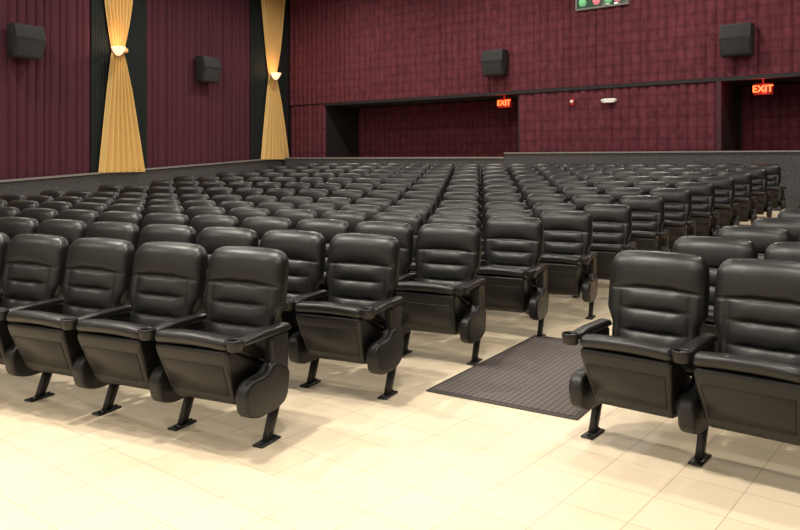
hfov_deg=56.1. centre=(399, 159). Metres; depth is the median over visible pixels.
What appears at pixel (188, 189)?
seat
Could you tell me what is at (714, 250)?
seat
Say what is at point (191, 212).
seat
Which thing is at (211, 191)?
seat
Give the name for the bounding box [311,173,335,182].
seat
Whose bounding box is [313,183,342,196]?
seat
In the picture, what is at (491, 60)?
grille
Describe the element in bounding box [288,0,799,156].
wall
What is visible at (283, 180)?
seat
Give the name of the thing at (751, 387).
seat
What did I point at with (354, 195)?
seat
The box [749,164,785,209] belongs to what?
seat
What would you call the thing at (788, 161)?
wall
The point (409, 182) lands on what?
seat
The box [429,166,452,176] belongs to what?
seat
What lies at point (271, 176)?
seat
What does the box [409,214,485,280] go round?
seat
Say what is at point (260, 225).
seat
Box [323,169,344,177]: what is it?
seat
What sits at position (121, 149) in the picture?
drape
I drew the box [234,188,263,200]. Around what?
seat
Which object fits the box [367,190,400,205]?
seat
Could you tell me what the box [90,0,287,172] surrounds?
wall
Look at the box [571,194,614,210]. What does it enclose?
seat
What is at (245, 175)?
seat
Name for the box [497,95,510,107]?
exit sign
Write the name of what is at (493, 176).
seat
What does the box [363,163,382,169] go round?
seat
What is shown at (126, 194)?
seat
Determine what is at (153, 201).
seat
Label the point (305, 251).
seat
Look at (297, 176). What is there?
seat
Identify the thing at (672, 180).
seat
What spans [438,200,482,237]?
seat
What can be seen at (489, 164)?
seat
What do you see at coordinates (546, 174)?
seat
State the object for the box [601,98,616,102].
emergency light
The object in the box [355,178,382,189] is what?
seat
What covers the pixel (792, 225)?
seat
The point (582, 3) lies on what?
booth item
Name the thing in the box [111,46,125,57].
wall sconce
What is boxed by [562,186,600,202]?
seat
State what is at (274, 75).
wall sconce
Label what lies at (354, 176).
seat
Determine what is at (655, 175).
seat
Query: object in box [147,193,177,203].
seat
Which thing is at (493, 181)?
seat
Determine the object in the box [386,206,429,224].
seat
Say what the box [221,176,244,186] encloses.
seat
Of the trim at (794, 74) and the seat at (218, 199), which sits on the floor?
the seat at (218, 199)
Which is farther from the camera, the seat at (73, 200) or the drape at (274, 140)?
the drape at (274, 140)
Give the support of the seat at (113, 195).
on the floor
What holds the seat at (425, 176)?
on the floor
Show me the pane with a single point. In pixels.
(589, 3)
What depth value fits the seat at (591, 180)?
12.25 m
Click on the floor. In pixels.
(345, 457)
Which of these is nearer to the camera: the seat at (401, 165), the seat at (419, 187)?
the seat at (419, 187)
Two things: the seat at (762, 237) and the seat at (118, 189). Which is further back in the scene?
the seat at (118, 189)
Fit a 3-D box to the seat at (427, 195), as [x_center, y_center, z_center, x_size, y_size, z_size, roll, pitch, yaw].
[0.227,0.935,10.165,0.610,1.013,0.621,0,0,25]
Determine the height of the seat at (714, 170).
1.013 m
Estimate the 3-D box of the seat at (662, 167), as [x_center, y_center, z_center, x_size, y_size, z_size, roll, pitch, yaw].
[5.111,0.580,14.439,0.610,1.013,0.621,0,0,25]
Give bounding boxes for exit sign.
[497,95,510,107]
[753,79,772,94]
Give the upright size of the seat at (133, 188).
1.013 m
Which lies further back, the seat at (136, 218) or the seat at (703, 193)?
the seat at (703, 193)
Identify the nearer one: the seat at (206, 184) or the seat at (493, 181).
the seat at (493, 181)
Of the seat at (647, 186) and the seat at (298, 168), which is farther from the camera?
the seat at (298, 168)
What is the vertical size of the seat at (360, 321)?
1.013 m
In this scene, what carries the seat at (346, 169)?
on the floor
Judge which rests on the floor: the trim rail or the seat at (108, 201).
the seat at (108, 201)
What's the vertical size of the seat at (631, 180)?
1.013 m
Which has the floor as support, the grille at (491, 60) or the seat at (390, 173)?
the seat at (390, 173)
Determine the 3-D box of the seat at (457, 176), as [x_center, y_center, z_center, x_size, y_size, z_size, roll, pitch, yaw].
[1.083,0.758,13.055,0.610,1.013,0.621,0,0,25]
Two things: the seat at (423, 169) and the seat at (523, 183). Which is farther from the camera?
the seat at (423, 169)
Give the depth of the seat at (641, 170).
13.83 m
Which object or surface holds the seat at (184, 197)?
on the floor
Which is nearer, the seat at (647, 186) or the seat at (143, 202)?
the seat at (143, 202)
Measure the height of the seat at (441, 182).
1.013 m
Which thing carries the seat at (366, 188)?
on the floor
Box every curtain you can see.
[0,0,89,179]
[146,0,249,167]
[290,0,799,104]
[291,105,325,156]
[359,100,517,156]
[519,82,715,151]
[742,84,799,150]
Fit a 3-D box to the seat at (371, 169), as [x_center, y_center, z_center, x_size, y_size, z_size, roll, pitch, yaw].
[-0.812,0.639,16.152,0.610,1.013,0.621,0,0,25]
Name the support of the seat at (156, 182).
on the floor
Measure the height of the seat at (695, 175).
1.013 m
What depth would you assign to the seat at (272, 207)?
8.98 m
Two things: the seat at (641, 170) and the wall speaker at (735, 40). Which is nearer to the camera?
the seat at (641, 170)
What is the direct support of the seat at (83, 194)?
on the floor
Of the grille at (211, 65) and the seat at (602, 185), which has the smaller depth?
the seat at (602, 185)
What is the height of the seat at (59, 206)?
1.013 m
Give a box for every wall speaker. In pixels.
[7,22,45,59]
[196,55,221,83]
[481,49,507,76]
[719,22,753,57]
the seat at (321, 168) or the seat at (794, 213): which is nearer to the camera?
the seat at (794, 213)
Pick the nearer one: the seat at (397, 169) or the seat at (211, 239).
the seat at (211, 239)
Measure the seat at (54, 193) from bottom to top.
1.013 m
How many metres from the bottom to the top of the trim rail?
0.642 m
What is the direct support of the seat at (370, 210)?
on the floor
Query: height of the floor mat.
0.014 m
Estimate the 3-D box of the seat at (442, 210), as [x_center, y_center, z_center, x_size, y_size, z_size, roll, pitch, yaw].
[0.537,1.014,7.820,0.610,1.013,0.621,0,0,25]
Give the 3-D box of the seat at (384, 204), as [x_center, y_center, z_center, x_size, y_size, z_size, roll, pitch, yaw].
[-0.411,0.994,9.368,0.610,1.013,0.621,0,0,25]
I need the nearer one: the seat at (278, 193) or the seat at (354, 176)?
the seat at (278, 193)
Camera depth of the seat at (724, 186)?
11.36 m
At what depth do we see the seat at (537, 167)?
15.65 m
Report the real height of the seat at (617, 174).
1.013 m
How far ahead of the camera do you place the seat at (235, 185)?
12.88 m
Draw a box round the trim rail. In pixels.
[0,159,271,181]
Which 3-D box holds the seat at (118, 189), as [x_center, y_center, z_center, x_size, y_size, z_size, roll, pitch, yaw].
[-5.088,0.935,12.689,0.677,1.013,0.610,0,0,25]
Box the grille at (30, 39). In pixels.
[16,24,44,57]
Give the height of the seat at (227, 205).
1.013 m
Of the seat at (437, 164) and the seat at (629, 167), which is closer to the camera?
the seat at (629, 167)
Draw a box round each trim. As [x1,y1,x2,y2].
[0,159,284,197]
[324,72,799,105]
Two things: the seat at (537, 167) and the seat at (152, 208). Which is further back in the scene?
the seat at (537, 167)
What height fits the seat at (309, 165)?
1.013 m
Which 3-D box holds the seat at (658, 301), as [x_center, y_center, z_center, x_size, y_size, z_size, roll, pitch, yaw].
[1.283,1.014,3.965,0.667,1.013,0.610,0,0,39]
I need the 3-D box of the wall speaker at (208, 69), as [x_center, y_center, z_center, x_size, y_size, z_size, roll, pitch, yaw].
[-5.370,-2.520,20.946,0.459,0.700,0.680,0,0,28]
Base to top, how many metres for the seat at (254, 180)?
1.013 m
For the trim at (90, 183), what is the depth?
18.56 m
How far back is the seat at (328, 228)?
6.36 m
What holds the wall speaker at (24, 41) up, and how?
attached to the curtain at (45, 103)
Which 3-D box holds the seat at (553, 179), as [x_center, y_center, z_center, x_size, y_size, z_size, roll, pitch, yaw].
[2.669,0.758,12.302,0.610,1.013,0.621,0,0,25]
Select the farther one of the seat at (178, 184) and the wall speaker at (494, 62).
the wall speaker at (494, 62)
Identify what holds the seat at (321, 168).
on the floor
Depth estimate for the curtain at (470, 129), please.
22.68 m
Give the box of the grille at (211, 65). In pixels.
[203,57,220,81]
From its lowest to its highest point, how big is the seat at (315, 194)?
1.013 m
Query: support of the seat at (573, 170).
on the floor
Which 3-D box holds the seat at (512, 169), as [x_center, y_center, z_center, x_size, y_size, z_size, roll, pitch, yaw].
[2.359,0.639,14.647,0.610,1.013,0.621,0,0,25]
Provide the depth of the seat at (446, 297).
5.66 m
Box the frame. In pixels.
[575,0,629,10]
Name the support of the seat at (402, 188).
on the floor
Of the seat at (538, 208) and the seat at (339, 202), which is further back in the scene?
the seat at (339, 202)
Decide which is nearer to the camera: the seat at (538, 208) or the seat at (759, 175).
the seat at (538, 208)
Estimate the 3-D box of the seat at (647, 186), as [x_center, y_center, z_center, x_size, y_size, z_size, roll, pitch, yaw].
[3.616,0.817,10.753,0.610,1.013,0.621,0,0,25]
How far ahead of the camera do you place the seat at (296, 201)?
10.03 m
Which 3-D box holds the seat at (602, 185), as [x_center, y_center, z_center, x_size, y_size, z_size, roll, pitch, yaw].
[3.088,0.817,11.004,0.610,1.013,0.621,0,0,25]
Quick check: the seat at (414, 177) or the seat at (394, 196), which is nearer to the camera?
the seat at (394, 196)
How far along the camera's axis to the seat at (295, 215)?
7.68 m
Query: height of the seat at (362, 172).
1.013 m
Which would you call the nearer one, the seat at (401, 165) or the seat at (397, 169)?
the seat at (397, 169)
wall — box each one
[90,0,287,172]
[284,150,799,210]
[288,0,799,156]
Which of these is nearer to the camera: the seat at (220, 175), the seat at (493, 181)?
the seat at (493, 181)
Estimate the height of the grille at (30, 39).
0.640 m
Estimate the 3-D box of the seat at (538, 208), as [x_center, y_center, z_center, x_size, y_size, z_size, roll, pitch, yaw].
[1.703,0.994,8.365,0.610,1.013,0.621,0,0,25]
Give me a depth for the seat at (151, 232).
5.83 m
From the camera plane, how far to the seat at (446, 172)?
14.51 m
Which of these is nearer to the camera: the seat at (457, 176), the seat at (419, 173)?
the seat at (457, 176)
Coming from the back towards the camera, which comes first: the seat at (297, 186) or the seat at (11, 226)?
the seat at (297, 186)
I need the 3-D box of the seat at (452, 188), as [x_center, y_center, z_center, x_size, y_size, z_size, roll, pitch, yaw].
[0.865,0.876,10.961,0.610,1.013,0.621,0,0,25]
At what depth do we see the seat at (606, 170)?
14.09 m
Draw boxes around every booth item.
[579,0,585,6]
[593,0,599,4]
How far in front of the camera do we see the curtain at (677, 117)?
17.54 m
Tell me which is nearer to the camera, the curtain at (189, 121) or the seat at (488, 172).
the seat at (488, 172)
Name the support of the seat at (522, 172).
on the floor
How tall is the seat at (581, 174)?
1.013 m
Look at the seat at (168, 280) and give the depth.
4.33 m
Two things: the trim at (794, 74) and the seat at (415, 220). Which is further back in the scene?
the trim at (794, 74)
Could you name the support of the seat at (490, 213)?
on the floor
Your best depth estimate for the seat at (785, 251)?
4.64 m
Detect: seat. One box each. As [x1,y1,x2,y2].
[0,194,25,202]
[0,199,7,205]
[0,206,20,217]
[0,217,38,239]
[0,219,87,290]
[0,232,9,306]
[0,234,69,401]
[6,237,134,415]
[7,200,38,211]
[19,208,58,224]
[25,195,53,204]
[39,190,64,198]
[39,201,72,213]
[54,196,82,205]
[58,209,99,227]
[59,221,139,304]
[65,191,91,200]
[72,202,107,215]
[76,242,207,430]
[83,197,113,207]
[91,191,118,202]
[98,185,122,196]
[99,211,142,232]
[108,203,144,219]
[114,198,146,210]
[119,192,147,202]
[123,185,148,194]
[124,224,196,313]
[142,212,189,228]
[144,204,184,217]
[146,199,180,208]
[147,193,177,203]
[148,186,175,197]
[149,180,173,189]
[155,246,290,448]
[173,176,195,185]
[174,181,199,191]
[176,186,203,199]
[179,194,209,205]
[182,200,216,211]
[185,206,225,225]
[190,214,238,243]
[197,176,219,184]
[197,227,257,325]
[200,181,225,193]
[205,187,233,199]
[211,194,242,206]
[216,172,236,180]
[218,201,254,214]
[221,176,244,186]
[227,181,253,192]
[228,207,270,227]
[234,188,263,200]
[238,172,260,181]
[241,216,292,246]
[244,195,277,207]
[246,177,269,186]
[254,169,274,176]
[254,182,281,194]
[257,202,294,216]
[260,230,328,387]
[262,173,284,181]
[265,188,295,201]
[267,166,286,172]
[271,177,296,187]
[273,209,317,229]
[276,169,297,176]
[279,196,313,208]
[283,182,311,195]
[286,173,309,181]
[288,166,308,172]
[295,218,350,301]
[295,233,404,399]
[297,203,336,218]
[298,177,324,188]
[298,189,329,202]
[299,163,317,168]
[299,169,320,176]
[310,166,330,172]
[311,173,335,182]
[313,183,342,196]
[316,197,352,209]
[320,163,338,168]
[321,210,368,232]
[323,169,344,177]
[326,178,352,188]
[331,189,364,203]
[333,166,353,172]
[337,173,362,182]
[340,204,381,220]
[341,163,360,168]
[344,183,374,197]
[347,169,370,177]
[354,221,416,356]
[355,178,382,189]
[355,198,392,211]
[356,166,376,173]
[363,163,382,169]
[364,173,389,183]
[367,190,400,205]
[372,170,395,178]
[372,212,422,272]
[377,184,407,198]
[379,166,401,173]
[385,163,405,169]
[385,178,413,190]
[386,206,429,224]
[392,174,418,184]
[396,199,435,215]
[396,223,486,365]
[398,170,422,178]
[404,166,426,174]
[404,191,439,208]
[408,163,429,170]
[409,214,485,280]
[410,184,442,202]
[416,179,445,194]
[421,174,448,188]
[425,170,450,181]
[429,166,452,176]
[432,163,453,172]
[433,207,483,249]
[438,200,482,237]
[442,192,482,224]
[446,185,481,213]
[449,179,481,205]
[451,174,480,197]
[453,170,480,191]
[455,166,480,186]
[456,163,479,169]
[475,216,548,337]
[480,163,504,185]
[480,167,506,190]
[480,170,508,196]
[480,174,511,203]
[480,179,514,211]
[481,185,518,222]
[481,192,522,234]
[481,208,534,313]
[482,201,527,250]
[507,163,531,171]
[509,167,535,177]
[512,170,539,180]
[514,175,544,186]
[517,180,550,194]
[521,186,558,203]
[526,193,567,210]
[532,202,580,297]
[534,164,558,170]
[538,167,564,175]
[539,210,597,319]
[543,171,571,180]
[548,175,579,186]
[554,180,589,193]
[562,164,587,170]
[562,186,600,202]
[562,250,717,466]
[568,167,595,174]
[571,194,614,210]
[575,171,604,180]
[583,175,615,186]
[583,204,636,279]
[591,164,616,170]
[593,181,628,194]
[599,167,627,175]
[604,187,644,203]
[609,171,639,180]
[619,195,669,251]
[620,176,653,186]
[621,164,647,170]
[631,167,659,175]
[633,181,671,251]
[643,171,675,180]
[649,188,696,250]
[651,164,678,170]
[658,176,693,187]
[664,167,694,175]
[672,236,757,352]
[675,182,719,236]
[679,171,712,181]
[683,164,710,170]
[692,258,799,445]
[697,176,739,229]
[699,167,729,175]
[716,164,744,171]
[717,172,756,223]
[717,226,792,258]
[734,168,772,217]
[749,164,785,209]
[751,218,799,241]
[764,242,799,261]
[777,208,799,218]
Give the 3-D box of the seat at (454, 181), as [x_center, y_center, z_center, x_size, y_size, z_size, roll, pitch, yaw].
[0.974,0.817,12.008,0.610,1.013,0.621,0,0,25]
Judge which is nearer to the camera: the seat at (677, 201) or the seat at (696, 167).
the seat at (677, 201)
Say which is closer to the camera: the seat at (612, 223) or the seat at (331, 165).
the seat at (612, 223)
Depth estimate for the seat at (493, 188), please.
10.89 m
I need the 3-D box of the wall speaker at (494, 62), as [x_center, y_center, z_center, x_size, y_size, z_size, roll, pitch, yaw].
[2.474,-2.520,19.481,0.620,0.660,0.459,0,0,39]
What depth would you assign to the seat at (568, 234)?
7.36 m
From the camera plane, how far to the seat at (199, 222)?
6.91 m
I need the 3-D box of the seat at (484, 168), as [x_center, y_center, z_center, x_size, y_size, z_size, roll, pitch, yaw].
[1.831,0.639,14.898,0.610,1.013,0.621,0,0,25]
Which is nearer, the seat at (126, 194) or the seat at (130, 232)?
the seat at (130, 232)
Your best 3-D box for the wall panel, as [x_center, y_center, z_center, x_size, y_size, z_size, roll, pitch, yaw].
[-6.915,-2.469,18.541,0.029,5.582,1.709,0,0,28]
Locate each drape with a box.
[98,0,144,172]
[261,0,288,158]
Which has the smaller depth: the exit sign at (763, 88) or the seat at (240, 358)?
the seat at (240, 358)
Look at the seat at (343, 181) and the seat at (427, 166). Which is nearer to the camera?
the seat at (343, 181)
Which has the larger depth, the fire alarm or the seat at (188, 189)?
the fire alarm
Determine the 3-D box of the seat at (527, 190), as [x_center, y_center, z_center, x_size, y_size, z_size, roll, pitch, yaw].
[1.922,0.876,10.459,0.610,1.013,0.621,0,0,25]
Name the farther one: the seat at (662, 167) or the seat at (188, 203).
the seat at (662, 167)
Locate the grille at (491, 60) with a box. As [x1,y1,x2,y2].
[481,50,501,74]
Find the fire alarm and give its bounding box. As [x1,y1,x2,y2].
[570,99,574,105]
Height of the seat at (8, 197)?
1.013 m
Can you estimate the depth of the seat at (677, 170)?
13.57 m
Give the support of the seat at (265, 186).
on the floor
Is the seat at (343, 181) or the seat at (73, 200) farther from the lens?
the seat at (343, 181)
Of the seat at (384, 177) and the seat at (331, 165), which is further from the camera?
the seat at (331, 165)
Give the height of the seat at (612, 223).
1.013 m
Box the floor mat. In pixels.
[426,335,588,419]
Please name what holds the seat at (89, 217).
on the floor
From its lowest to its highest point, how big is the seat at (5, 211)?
1.013 m
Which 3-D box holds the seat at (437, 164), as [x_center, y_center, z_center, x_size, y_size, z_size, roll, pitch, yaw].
[0.883,0.580,16.446,0.610,1.013,0.621,0,0,25]
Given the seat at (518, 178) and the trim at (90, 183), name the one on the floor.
the seat at (518, 178)
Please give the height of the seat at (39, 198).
1.013 m
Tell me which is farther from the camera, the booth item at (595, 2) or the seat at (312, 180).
the booth item at (595, 2)
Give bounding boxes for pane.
[578,0,626,8]
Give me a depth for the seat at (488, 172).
14.04 m
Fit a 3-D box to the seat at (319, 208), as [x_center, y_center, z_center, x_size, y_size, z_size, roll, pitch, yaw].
[-1.048,1.014,8.572,0.610,1.013,0.621,0,0,25]
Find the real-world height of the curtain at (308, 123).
2.070 m
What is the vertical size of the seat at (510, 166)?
1.013 m
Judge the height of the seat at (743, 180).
1.013 m
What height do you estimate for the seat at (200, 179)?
1.013 m
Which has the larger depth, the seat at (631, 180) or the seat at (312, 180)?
the seat at (312, 180)
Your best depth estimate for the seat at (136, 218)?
7.38 m
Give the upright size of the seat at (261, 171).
1.013 m
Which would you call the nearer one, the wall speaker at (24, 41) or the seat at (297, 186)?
the seat at (297, 186)
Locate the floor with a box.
[0,211,799,529]
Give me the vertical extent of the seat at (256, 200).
1.013 m
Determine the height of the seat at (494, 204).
1.013 m
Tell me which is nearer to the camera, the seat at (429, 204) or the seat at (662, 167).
the seat at (429, 204)
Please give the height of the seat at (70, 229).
1.013 m
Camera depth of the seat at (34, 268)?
4.98 m
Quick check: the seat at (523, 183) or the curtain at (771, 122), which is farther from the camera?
the curtain at (771, 122)
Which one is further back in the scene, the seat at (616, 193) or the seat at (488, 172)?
the seat at (488, 172)
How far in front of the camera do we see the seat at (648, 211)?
9.00 m
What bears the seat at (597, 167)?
on the floor
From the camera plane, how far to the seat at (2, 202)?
9.66 m
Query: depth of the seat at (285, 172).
16.01 m
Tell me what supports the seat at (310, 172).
on the floor
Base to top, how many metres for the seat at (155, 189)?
1.013 m
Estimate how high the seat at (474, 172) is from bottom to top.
1.013 m
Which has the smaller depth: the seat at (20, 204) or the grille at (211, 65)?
the seat at (20, 204)
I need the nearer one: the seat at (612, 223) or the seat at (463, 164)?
the seat at (612, 223)
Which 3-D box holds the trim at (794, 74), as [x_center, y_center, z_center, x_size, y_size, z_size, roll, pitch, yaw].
[7.479,-1.740,15.732,25.200,0.080,0.088,0,0,39]
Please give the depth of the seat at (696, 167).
14.36 m
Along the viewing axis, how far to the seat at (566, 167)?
15.40 m
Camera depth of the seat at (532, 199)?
9.60 m
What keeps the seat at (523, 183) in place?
on the floor
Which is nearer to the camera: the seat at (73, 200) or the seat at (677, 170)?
the seat at (73, 200)
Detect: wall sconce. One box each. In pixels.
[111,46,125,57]
[270,72,280,80]
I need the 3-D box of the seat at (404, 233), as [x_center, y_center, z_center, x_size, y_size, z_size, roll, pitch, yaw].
[-0.210,1.014,5.977,0.610,1.013,0.621,0,0,25]
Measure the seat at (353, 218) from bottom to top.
1.013 m
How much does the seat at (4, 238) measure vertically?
1.013 m
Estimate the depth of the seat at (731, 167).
14.10 m
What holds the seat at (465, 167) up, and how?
on the floor
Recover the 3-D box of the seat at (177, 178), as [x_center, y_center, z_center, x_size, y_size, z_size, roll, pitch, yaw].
[-4.341,0.817,14.532,0.677,1.013,0.610,0,0,25]
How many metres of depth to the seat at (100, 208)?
8.93 m
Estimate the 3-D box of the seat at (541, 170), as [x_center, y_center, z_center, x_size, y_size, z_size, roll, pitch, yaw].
[2.887,0.639,14.396,0.610,1.013,0.621,0,0,25]
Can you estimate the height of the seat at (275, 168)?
1.013 m
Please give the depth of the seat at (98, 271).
4.58 m
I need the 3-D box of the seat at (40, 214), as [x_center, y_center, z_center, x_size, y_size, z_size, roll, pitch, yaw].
[-3.909,1.014,7.733,0.610,1.013,0.621,0,0,25]
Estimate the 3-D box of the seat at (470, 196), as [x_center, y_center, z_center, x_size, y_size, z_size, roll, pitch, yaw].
[0.756,0.935,9.914,0.610,1.013,0.621,0,0,25]
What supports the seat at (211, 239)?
on the floor
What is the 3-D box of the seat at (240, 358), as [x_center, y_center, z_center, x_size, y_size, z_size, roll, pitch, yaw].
[-0.957,1.014,4.134,0.610,1.013,0.621,0,0,25]
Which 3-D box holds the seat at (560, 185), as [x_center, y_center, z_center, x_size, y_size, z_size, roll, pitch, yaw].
[2.559,0.817,11.255,0.610,1.013,0.621,0,0,25]
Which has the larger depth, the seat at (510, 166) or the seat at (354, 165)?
the seat at (354, 165)
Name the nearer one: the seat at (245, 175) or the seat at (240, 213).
the seat at (240, 213)
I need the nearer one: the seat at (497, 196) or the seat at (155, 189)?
the seat at (497, 196)
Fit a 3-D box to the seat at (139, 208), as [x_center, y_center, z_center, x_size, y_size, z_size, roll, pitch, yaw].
[-3.272,1.014,8.529,0.610,1.013,0.621,0,0,25]
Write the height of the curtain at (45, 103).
5.780 m
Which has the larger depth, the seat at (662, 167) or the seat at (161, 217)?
the seat at (662, 167)

